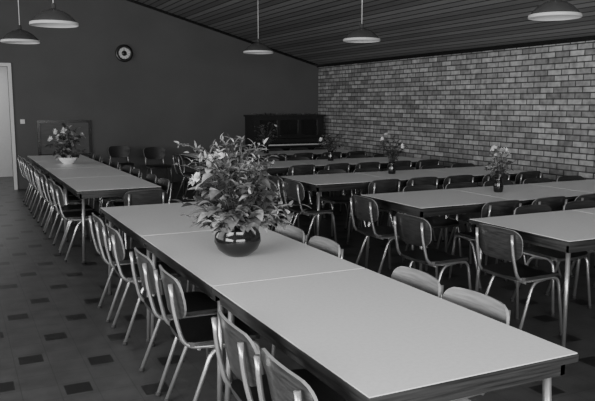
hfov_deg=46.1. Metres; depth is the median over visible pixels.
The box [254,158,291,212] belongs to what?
dining chair
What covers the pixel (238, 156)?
dining chair
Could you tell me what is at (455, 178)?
dining chair
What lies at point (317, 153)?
dining table
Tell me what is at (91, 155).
dining chair
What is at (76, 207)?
dining chair
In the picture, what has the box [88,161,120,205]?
dining chair
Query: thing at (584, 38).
trim
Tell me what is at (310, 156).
dining chair
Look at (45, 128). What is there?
hatch
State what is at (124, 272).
dining chair
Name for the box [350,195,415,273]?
dining chair
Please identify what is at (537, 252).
dining chair
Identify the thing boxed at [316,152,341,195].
dining chair
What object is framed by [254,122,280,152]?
flower vase
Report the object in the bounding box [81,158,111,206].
dining chair
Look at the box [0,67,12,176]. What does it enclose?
wall
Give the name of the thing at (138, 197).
dining chair
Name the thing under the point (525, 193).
dining table
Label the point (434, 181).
dining chair
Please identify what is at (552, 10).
pendant lamp
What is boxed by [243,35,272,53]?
pendant lamp
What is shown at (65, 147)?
potted plant
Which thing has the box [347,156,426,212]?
dining table
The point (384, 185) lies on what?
dining chair
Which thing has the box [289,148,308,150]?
dining chair
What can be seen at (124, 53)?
wall clock
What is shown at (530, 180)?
dining chair
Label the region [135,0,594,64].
ceiling
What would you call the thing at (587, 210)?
dining chair
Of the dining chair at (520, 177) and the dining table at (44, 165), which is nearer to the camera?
the dining chair at (520, 177)
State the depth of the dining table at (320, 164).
10.40 m
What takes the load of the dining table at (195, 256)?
on the floor
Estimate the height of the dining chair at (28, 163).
0.789 m
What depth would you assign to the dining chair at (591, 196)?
6.51 m
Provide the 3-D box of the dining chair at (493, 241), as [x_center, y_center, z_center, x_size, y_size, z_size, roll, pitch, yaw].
[1.553,0.551,4.948,0.503,0.789,0.444,-4,9,-28]
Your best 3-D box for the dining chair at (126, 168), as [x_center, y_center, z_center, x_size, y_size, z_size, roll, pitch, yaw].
[-2.483,-0.068,9.407,0.503,0.789,0.444,-4,9,-27]
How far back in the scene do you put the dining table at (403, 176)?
8.64 m
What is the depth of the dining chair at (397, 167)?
9.38 m
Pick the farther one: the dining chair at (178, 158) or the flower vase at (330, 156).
the dining chair at (178, 158)
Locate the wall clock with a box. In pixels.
[115,44,132,61]
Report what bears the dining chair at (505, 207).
on the floor
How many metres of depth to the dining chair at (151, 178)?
8.28 m
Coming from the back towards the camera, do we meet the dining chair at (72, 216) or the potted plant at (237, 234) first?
the dining chair at (72, 216)
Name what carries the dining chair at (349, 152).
on the floor
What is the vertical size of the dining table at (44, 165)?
0.750 m
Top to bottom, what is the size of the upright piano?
1.434 m
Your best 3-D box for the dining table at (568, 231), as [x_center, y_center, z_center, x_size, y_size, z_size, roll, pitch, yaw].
[1.991,0.540,5.166,1.054,0.750,0.974,-4,9,-26]
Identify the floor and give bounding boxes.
[0,176,594,400]
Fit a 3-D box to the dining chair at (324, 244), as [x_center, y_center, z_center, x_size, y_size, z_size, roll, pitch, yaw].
[-0.020,0.642,4.297,0.503,0.789,0.444,-3,9,-24]
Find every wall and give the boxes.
[0,0,317,188]
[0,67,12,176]
[318,40,594,190]
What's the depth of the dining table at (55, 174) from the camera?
8.89 m
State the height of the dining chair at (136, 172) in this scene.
0.789 m
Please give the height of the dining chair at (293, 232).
0.789 m
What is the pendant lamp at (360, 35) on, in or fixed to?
hanging from the ceiling
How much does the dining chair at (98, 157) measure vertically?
0.789 m
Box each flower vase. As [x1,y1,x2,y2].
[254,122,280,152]
[314,133,342,160]
[376,133,407,173]
[484,146,515,191]
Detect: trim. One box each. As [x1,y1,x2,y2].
[127,0,317,65]
[317,35,594,67]
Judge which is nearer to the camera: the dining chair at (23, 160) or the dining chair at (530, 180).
the dining chair at (530, 180)
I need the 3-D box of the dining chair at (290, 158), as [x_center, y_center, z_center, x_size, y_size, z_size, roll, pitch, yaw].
[0.093,-0.263,10.813,0.444,0.789,0.503,-4,9,-25]
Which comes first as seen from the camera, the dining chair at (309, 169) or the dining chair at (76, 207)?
the dining chair at (76, 207)
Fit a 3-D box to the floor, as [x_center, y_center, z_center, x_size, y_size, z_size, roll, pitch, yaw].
[-1.200,0.611,7.750,10.800,0.100,20.100,-4,9,-26]
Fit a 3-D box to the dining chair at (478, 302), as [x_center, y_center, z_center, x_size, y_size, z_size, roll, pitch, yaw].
[0.601,0.815,3.048,0.503,0.789,0.444,-4,9,-26]
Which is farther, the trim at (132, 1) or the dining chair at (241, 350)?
the trim at (132, 1)
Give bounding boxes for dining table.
[27,154,92,209]
[35,160,110,223]
[46,167,130,231]
[59,175,161,262]
[100,202,216,342]
[141,226,363,400]
[179,152,247,195]
[212,268,578,400]
[235,161,311,217]
[238,151,303,185]
[280,173,392,243]
[290,158,367,205]
[291,149,352,195]
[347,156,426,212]
[356,169,464,242]
[361,189,509,280]
[425,166,524,228]
[452,184,590,268]
[469,210,594,347]
[530,179,594,267]
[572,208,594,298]
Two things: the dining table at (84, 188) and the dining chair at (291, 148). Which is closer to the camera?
the dining table at (84, 188)
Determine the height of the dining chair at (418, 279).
0.789 m
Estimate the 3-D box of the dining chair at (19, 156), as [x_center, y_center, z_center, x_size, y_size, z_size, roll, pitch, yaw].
[-4.284,-0.349,11.439,0.503,0.789,0.444,-3,9,-23]
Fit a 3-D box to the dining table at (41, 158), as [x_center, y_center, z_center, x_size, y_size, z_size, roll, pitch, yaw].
[-3.847,-0.320,11.361,0.864,0.750,1.314,-4,9,-26]
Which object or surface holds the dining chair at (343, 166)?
on the floor
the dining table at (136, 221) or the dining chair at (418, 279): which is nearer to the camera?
the dining chair at (418, 279)
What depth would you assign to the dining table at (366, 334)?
2.63 m
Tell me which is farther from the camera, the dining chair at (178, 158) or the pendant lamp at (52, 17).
the dining chair at (178, 158)
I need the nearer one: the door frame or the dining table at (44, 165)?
the dining table at (44, 165)
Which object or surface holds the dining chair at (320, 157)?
on the floor
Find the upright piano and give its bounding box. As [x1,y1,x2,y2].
[244,112,328,176]
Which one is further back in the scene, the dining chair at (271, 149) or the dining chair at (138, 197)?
the dining chair at (271, 149)
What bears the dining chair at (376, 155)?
on the floor
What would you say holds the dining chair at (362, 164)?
on the floor
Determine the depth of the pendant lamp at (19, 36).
8.67 m
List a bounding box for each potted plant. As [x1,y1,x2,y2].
[44,123,85,163]
[172,133,311,256]
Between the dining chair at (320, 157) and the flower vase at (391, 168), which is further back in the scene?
the dining chair at (320, 157)
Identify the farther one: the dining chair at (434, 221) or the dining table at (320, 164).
the dining table at (320, 164)
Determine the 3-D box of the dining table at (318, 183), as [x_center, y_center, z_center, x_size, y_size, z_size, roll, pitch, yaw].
[0.461,0.109,8.273,1.054,0.750,0.974,-4,9,-26]
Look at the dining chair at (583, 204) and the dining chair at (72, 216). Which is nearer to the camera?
the dining chair at (583, 204)
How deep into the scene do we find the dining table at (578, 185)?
7.49 m
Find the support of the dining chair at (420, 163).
on the floor
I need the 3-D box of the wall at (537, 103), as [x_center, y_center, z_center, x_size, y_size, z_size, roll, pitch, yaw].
[4.221,-0.826,8.535,0.200,2.530,17.100,-4,9,-26]
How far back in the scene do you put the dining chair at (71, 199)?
8.50 m
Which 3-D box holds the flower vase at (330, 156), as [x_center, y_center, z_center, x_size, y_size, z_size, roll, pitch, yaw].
[0.537,-0.816,10.683,0.398,0.420,0.485,7,11,41]
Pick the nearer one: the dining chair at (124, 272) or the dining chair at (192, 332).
the dining chair at (192, 332)
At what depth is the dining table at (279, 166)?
9.74 m
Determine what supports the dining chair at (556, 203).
on the floor
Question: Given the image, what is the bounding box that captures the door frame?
[0,63,17,189]
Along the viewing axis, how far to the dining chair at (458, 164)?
9.82 m
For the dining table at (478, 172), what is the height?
0.750 m
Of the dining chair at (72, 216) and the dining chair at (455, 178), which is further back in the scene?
the dining chair at (455, 178)
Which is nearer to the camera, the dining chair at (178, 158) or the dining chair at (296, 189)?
the dining chair at (296, 189)
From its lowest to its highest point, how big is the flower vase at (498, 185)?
0.471 m
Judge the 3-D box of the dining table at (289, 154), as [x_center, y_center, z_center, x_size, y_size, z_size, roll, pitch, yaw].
[-0.406,-0.468,12.428,1.054,0.750,0.974,-4,9,-26]
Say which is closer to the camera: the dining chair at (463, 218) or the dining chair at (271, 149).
the dining chair at (463, 218)
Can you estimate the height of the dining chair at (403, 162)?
0.789 m
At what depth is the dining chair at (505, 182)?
7.65 m
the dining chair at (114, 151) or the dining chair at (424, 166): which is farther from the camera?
the dining chair at (114, 151)
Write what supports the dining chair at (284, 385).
on the floor
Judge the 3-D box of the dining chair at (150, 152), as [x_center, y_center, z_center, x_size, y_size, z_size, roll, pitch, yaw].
[-2.648,-0.607,13.295,0.444,0.789,0.503,-4,9,-28]
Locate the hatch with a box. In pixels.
[37,120,91,155]
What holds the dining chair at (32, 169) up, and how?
on the floor
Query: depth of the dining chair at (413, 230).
5.30 m
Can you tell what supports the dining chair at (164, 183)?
on the floor
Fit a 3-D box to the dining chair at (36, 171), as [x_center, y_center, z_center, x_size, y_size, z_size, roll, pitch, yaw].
[-3.125,-0.023,9.086,0.503,0.789,0.444,-4,9,-24]
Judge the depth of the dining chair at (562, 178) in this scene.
8.13 m
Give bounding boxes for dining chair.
[17,155,49,204]
[20,157,57,209]
[25,161,61,216]
[27,164,63,222]
[34,169,78,231]
[37,172,87,239]
[46,178,97,251]
[51,183,103,261]
[68,153,95,190]
[73,155,102,204]
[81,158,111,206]
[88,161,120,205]
[89,212,163,322]
[92,165,132,223]
[100,168,141,230]
[102,223,181,344]
[108,146,134,167]
[113,174,158,231]
[119,189,167,248]
[122,178,171,248]
[129,247,233,396]
[143,147,173,189]
[154,264,263,400]
[173,154,206,201]
[186,208,222,291]
[211,311,347,400]
[234,155,257,162]
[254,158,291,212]
[254,348,317,400]
[263,154,286,176]
[265,175,316,235]
[269,148,285,175]
[271,236,343,357]
[274,164,315,221]
[274,225,307,244]
[282,153,313,197]
[282,179,336,241]
[286,157,321,206]
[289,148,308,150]
[310,163,349,218]
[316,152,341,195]
[316,156,340,209]
[317,169,362,237]
[339,162,380,216]
[345,151,366,194]
[346,155,368,203]
[346,179,400,249]
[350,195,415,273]
[353,168,397,228]
[373,154,391,156]
[387,160,411,213]
[387,177,438,244]
[391,166,431,228]
[391,266,443,298]
[393,213,471,289]
[401,159,439,191]
[401,185,462,271]
[421,165,465,225]
[424,175,473,241]
[442,287,510,400]
[445,182,503,265]
[448,200,521,290]
[451,163,474,224]
[457,173,509,231]
[475,224,561,335]
[483,180,512,186]
[495,196,567,283]
[510,205,591,315]
[515,171,541,183]
[523,178,551,183]
[534,193,594,276]
[556,176,584,181]
[561,200,594,293]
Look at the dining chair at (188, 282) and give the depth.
5.51 m
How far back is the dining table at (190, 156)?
11.80 m
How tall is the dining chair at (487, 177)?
0.789 m
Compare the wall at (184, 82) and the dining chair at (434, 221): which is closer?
the dining chair at (434, 221)
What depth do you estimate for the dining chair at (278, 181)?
8.15 m
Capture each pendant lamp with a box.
[0,0,39,43]
[29,0,78,27]
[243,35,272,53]
[343,0,379,42]
[528,0,581,20]
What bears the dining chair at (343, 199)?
on the floor
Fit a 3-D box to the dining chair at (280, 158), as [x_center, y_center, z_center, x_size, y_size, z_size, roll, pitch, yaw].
[-0.454,-0.421,11.955,0.444,0.789,0.503,-4,9,-27]
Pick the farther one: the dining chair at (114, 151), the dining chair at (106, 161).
the dining chair at (114, 151)
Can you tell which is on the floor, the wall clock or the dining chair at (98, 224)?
the dining chair at (98, 224)
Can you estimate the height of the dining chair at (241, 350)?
0.789 m
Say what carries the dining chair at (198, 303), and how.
on the floor
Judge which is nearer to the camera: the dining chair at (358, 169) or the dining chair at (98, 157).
the dining chair at (358, 169)
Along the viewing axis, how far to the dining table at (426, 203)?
6.33 m
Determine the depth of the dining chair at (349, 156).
11.41 m

